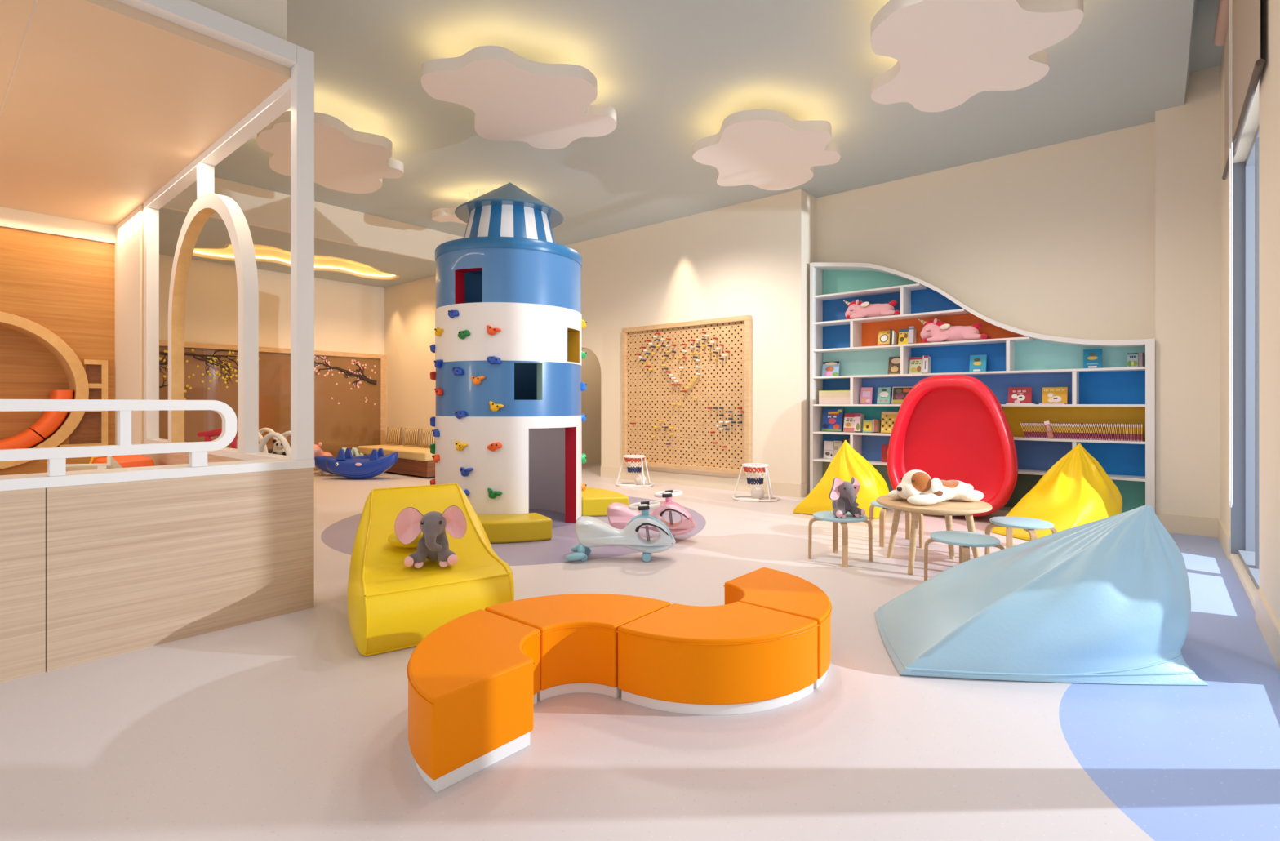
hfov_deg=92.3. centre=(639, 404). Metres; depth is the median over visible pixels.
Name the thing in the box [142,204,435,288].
ceiling
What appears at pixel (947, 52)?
lamp
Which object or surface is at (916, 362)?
book
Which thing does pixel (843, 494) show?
elephant
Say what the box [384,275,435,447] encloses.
wall
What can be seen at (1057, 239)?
wall
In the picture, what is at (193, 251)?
led strip
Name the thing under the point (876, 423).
book
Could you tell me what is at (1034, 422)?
book
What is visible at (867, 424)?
book
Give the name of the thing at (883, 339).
book
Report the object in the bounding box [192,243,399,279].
trim
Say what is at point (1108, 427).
book
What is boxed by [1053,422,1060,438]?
book
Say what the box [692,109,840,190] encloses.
lamp
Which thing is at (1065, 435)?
book
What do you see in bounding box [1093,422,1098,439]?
book
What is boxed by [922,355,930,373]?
book
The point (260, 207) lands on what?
wall
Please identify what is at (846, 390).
book
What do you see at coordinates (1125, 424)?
book
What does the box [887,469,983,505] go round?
plush dog
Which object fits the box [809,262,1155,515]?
bookcase
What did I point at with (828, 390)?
book
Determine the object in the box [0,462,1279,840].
floor
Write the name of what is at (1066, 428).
book
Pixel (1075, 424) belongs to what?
book
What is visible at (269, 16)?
wall
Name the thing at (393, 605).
lounger
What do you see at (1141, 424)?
book
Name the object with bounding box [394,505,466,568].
elephant
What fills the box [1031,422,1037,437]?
book
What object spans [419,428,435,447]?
striped pillow
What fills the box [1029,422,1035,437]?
book
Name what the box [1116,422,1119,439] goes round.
book
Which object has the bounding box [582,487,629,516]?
pad
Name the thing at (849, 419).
book
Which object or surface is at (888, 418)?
book
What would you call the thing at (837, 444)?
book
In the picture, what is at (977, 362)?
book
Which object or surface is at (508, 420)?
lighthouse tower
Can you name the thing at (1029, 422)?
book
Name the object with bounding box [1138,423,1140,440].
book
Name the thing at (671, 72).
ceiling
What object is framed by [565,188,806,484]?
wall
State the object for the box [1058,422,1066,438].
book
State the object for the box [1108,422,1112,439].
book
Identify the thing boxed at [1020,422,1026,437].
book
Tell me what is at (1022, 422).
book
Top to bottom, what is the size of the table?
0.485 m
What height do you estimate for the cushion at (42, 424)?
0.502 m
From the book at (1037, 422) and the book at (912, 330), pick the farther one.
the book at (912, 330)
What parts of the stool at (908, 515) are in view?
leg, seat, leg, leg, leg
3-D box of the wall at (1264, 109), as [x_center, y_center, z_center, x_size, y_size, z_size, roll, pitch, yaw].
[1.851,-0.937,1.319,0.260,4.274,10.800,0,0,40]
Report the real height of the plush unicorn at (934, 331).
0.298 m
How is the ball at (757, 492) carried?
on the floor
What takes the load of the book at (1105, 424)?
on the bookcase
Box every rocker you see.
[314,442,333,474]
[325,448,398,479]
[342,447,364,456]
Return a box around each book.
[819,390,821,404]
[822,360,839,376]
[822,408,843,431]
[823,440,834,458]
[824,390,826,404]
[827,390,829,404]
[831,390,833,404]
[833,440,842,457]
[835,390,837,404]
[839,390,840,404]
[842,438,849,444]
[843,390,844,404]
[843,413,854,431]
[846,390,848,404]
[853,413,864,431]
[859,386,872,404]
[862,419,872,432]
[871,419,879,432]
[876,386,891,404]
[877,330,890,345]
[880,411,897,432]
[881,444,888,462]
[888,356,900,374]
[889,328,893,344]
[891,386,913,404]
[892,330,897,344]
[897,328,908,344]
[907,326,916,343]
[909,356,923,373]
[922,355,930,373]
[968,354,986,372]
[1007,386,1031,403]
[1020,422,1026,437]
[1022,422,1028,437]
[1023,422,1030,437]
[1025,422,1031,437]
[1026,422,1033,437]
[1027,422,1034,437]
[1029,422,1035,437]
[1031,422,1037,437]
[1032,422,1039,437]
[1034,422,1040,437]
[1035,422,1042,437]
[1037,422,1044,437]
[1039,422,1045,437]
[1040,422,1047,438]
[1041,386,1067,404]
[1042,422,1048,438]
[1044,420,1053,438]
[1049,422,1055,438]
[1050,422,1057,438]
[1052,422,1058,438]
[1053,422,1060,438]
[1055,422,1062,438]
[1057,422,1063,438]
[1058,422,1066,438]
[1060,422,1067,438]
[1062,422,1069,438]
[1063,422,1071,439]
[1065,422,1072,439]
[1067,422,1074,439]
[1069,422,1075,439]
[1071,422,1077,439]
[1072,422,1079,439]
[1074,422,1080,439]
[1075,422,1082,439]
[1077,422,1084,439]
[1080,422,1086,439]
[1081,422,1088,439]
[1083,348,1102,368]
[1083,422,1089,439]
[1085,422,1091,439]
[1087,422,1093,439]
[1088,422,1094,439]
[1091,422,1097,439]
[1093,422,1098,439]
[1094,422,1100,439]
[1097,422,1102,439]
[1098,422,1103,439]
[1100,422,1106,439]
[1102,422,1107,439]
[1104,422,1109,439]
[1106,422,1111,439]
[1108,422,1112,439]
[1110,422,1115,439]
[1112,422,1116,439]
[1114,422,1118,439]
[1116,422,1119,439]
[1118,422,1122,439]
[1120,422,1124,440]
[1122,423,1125,440]
[1124,423,1127,440]
[1126,423,1129,440]
[1127,352,1137,367]
[1128,423,1131,440]
[1130,423,1133,440]
[1133,423,1134,440]
[1134,423,1137,440]
[1137,423,1138,440]
[1138,352,1144,366]
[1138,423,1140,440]
[1141,423,1142,440]
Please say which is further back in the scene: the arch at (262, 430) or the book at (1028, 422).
the arch at (262, 430)
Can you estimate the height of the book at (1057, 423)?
0.161 m
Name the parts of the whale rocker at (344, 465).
fin handle, fin handle, fin handle, fin handle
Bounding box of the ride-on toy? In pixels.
[564,501,675,561]
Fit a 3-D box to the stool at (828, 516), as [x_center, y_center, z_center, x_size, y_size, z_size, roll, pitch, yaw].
[1.544,1.028,4.750,0.401,0.345,0.401,0,0,-39]
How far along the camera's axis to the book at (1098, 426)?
6.12 m
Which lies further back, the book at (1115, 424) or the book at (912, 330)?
the book at (912, 330)
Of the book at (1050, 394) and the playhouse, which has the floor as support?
the playhouse
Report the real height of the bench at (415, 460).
0.400 m
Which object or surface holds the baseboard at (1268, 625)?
attached to the wall at (1264, 109)
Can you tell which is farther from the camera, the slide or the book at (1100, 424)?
the book at (1100, 424)
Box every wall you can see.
[142,177,463,262]
[159,253,384,470]
[190,0,286,40]
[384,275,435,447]
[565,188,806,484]
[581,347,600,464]
[806,121,1155,495]
[1155,65,1219,518]
[1219,0,1279,626]
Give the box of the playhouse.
[0,0,315,683]
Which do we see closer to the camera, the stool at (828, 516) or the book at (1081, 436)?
the stool at (828, 516)
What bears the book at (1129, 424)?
on the bookcase
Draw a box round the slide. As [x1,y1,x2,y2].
[66,455,122,471]
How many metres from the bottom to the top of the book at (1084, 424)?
0.162 m
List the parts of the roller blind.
pull chain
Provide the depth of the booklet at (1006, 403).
6.50 m
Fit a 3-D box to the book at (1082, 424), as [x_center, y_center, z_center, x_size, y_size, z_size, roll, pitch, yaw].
[4.513,0.273,6.238,0.051,0.162,0.120,0,0,40]
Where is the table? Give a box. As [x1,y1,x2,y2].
[875,494,992,574]
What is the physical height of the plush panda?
0.195 m
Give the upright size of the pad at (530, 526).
0.190 m
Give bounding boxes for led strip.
[193,250,394,275]
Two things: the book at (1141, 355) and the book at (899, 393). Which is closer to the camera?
the book at (1141, 355)
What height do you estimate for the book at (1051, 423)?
0.161 m
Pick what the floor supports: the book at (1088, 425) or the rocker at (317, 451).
the rocker at (317, 451)
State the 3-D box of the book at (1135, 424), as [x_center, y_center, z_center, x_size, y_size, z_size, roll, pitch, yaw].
[4.822,0.271,5.979,0.008,0.165,0.120,-2,-1,40]
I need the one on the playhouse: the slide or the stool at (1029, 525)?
the slide
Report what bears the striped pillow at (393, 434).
on the bench at (415, 460)
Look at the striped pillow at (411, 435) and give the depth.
11.12 m
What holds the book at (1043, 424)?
on the bookcase
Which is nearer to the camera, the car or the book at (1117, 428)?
the car
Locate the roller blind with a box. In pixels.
[1213,0,1265,507]
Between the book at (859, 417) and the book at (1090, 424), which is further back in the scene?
the book at (859, 417)
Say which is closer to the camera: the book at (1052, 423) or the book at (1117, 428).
the book at (1117, 428)
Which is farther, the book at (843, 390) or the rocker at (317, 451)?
the rocker at (317, 451)
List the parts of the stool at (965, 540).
leg, leg, seat, leg, leg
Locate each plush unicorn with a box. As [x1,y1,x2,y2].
[843,299,900,319]
[918,318,990,342]
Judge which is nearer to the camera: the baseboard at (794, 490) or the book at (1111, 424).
the book at (1111, 424)
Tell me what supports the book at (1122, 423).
on the bookcase
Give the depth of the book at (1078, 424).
6.22 m
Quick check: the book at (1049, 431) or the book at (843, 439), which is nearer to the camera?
the book at (1049, 431)
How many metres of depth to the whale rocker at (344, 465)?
9.76 m
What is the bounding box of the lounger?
[347,483,514,656]
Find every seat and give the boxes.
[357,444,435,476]
[887,374,1017,516]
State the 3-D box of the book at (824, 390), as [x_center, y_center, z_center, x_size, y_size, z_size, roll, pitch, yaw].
[2.432,-0.088,7.979,0.012,0.175,0.130,0,0,40]
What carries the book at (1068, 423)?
on the bookcase
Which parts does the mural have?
pane, pane, pane, pane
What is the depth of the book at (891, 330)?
7.48 m
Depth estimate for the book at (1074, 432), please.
6.25 m
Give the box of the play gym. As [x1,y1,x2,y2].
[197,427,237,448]
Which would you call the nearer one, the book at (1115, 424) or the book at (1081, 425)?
the book at (1115, 424)
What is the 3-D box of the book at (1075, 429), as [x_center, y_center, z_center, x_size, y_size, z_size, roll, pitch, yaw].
[4.458,0.273,6.285,0.053,0.161,0.120,0,0,40]
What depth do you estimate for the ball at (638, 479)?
8.98 m
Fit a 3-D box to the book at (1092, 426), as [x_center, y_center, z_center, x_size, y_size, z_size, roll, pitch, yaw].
[4.571,0.272,6.190,0.044,0.163,0.120,0,0,40]
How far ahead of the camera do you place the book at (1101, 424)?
6.10 m
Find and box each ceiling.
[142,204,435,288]
[214,0,1194,245]
[1185,0,1223,93]
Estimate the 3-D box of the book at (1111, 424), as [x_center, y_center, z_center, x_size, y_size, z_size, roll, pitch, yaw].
[4.685,0.272,6.095,0.030,0.165,0.120,0,0,40]
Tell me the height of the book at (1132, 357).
0.145 m
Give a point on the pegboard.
(648, 396)
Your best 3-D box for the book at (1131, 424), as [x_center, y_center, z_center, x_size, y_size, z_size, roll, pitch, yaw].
[4.799,0.271,5.999,0.015,0.165,0.120,0,0,40]
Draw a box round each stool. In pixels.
[808,510,872,567]
[869,500,924,547]
[924,530,1004,581]
[984,515,1057,555]
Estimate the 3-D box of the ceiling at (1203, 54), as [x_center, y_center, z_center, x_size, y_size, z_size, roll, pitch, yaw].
[1.874,-2.994,1.495,0.550,0.240,11.100,0,0,40]
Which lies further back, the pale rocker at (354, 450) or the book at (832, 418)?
the pale rocker at (354, 450)
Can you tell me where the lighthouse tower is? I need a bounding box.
[430,182,586,523]
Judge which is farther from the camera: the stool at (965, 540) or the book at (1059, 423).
the book at (1059, 423)
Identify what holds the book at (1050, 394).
on the bookcase
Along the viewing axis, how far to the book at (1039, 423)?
6.43 m
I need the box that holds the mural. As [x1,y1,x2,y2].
[159,340,386,467]
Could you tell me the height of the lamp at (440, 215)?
0.324 m
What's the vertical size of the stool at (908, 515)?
0.344 m
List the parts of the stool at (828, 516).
leg, leg, seat, leg, leg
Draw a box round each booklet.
[1005,403,1035,404]
[1039,403,1066,404]
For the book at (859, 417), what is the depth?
7.75 m
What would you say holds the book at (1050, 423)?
on the bookcase
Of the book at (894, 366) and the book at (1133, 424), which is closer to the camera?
the book at (1133, 424)
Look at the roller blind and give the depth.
4.08 m
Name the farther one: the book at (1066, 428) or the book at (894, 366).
the book at (894, 366)
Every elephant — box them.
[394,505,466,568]
[829,476,865,518]
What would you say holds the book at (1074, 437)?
on the bookcase
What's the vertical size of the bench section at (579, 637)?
0.300 m
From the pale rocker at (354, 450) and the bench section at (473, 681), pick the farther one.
the pale rocker at (354, 450)
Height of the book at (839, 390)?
0.175 m
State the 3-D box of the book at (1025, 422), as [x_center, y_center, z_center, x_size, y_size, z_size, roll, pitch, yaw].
[4.141,0.274,6.550,0.056,0.160,0.120,0,0,40]
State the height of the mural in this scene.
2.110 m
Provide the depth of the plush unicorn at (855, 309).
7.57 m
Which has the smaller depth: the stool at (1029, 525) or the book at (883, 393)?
the stool at (1029, 525)
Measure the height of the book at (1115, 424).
0.165 m
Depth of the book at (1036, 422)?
6.45 m
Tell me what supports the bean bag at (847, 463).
on the floor
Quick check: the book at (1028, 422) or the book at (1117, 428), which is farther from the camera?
the book at (1028, 422)
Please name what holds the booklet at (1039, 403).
on the bookcase
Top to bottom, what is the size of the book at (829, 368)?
0.198 m
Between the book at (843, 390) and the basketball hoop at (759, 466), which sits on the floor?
the basketball hoop at (759, 466)
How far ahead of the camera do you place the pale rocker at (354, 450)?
10.97 m
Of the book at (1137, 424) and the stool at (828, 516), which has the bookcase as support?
the book at (1137, 424)
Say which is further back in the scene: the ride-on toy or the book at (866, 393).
the book at (866, 393)
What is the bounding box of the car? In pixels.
[607,489,695,537]
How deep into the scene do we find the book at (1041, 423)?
6.42 m
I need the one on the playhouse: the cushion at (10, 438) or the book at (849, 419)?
the cushion at (10, 438)
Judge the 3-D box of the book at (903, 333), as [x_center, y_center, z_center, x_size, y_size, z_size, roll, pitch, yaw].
[3.192,-0.810,7.432,0.070,0.199,0.121,0,0,-44]
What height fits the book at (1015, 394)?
0.182 m
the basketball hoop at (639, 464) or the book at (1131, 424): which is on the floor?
the basketball hoop at (639, 464)
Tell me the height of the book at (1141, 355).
0.144 m
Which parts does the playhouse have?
rail post, panel, niche frame, handrail, rail post, ceiling panel, post, panel, panel, rail post, hanger post, sill, corner post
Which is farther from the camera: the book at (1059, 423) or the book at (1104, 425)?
the book at (1059, 423)
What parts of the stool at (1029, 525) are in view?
leg, leg, seat, leg, leg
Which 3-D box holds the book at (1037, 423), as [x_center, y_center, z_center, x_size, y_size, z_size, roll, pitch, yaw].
[4.229,0.274,6.477,0.056,0.160,0.120,0,0,40]
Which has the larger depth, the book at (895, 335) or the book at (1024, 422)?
the book at (895, 335)
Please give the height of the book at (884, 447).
0.211 m
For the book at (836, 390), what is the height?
0.175 m
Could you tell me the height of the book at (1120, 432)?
0.165 m
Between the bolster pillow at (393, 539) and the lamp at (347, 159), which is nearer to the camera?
the bolster pillow at (393, 539)
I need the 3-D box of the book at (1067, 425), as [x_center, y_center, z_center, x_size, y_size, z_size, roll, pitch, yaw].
[4.415,0.273,6.321,0.053,0.161,0.120,0,0,40]
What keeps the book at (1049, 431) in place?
on the bookcase
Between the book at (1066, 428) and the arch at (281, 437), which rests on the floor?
the arch at (281, 437)
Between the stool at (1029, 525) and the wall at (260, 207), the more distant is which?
the wall at (260, 207)
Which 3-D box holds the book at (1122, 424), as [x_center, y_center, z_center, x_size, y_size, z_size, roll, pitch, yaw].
[4.753,0.271,6.037,0.021,0.165,0.120,0,0,40]
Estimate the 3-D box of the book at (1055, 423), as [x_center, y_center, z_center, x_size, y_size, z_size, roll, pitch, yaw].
[4.349,0.273,6.376,0.053,0.161,0.120,0,0,40]
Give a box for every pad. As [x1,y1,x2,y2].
[476,512,552,542]
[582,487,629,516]
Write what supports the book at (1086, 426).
on the bookcase
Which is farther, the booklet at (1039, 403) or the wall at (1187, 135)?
the booklet at (1039, 403)
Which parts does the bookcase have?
panel, panel, panel, panel, panel, panel, panel, shelf, panel, shelf, panel, shelf, panel, panel, panel, panel, panel, panel, shelf, shelf, shelf, shelf, panel, panel, panel, panel, panel, panel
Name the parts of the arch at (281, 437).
arch frame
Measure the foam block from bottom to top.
0.369 m
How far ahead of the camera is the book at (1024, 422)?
6.52 m
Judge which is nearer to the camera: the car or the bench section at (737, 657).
the bench section at (737, 657)
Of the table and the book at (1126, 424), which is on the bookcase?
the book at (1126, 424)
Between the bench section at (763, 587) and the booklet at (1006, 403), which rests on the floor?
the bench section at (763, 587)
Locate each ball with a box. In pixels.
[635,474,646,484]
[751,485,764,499]
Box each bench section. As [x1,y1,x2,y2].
[406,608,542,792]
[484,593,671,701]
[616,601,819,715]
[723,567,831,688]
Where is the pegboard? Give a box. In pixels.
[622,315,751,475]
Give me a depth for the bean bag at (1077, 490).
5.54 m
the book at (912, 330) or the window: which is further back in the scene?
the book at (912, 330)
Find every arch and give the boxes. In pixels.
[236,427,277,453]
[258,431,290,456]
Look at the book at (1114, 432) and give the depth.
6.04 m
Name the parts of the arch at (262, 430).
arch frame, arch frame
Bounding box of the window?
[1231,124,1258,589]
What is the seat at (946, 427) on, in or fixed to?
on the floor
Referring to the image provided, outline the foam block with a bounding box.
[88,454,154,467]
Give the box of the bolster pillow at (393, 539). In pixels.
[387,531,422,547]
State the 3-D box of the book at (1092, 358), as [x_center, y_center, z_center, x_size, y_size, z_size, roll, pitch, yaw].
[4.597,-0.459,6.247,0.153,0.201,0.061,0,0,40]
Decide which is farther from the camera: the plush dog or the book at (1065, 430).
the book at (1065, 430)
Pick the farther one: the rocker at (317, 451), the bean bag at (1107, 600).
the rocker at (317, 451)
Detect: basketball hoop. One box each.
[615,454,653,487]
[732,462,777,502]
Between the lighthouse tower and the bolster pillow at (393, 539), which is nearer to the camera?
the bolster pillow at (393, 539)
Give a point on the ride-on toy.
(590, 531)
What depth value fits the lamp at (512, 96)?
4.87 m
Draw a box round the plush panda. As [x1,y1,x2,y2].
[272,439,285,455]
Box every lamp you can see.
[256,111,403,193]
[421,45,616,149]
[431,190,479,223]
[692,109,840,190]
[870,0,1084,111]
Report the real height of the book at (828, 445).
0.229 m
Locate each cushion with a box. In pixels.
[0,428,44,448]
[28,390,73,438]
[357,444,435,461]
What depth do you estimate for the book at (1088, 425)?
6.17 m
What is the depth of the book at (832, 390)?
7.87 m
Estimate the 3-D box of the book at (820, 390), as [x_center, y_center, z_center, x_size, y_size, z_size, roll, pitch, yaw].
[2.379,-0.088,8.023,0.012,0.175,0.130,0,0,40]
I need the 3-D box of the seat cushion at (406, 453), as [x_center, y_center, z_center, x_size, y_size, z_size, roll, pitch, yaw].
[-4.102,0.843,10.863,2.350,0.145,0.710,0,0,40]
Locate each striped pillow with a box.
[386,427,401,444]
[403,428,418,445]
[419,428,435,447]
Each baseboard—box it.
[600,466,806,497]
[1155,512,1279,671]
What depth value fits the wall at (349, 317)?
10.58 m
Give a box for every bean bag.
[792,440,888,519]
[875,504,1208,684]
[991,443,1122,540]

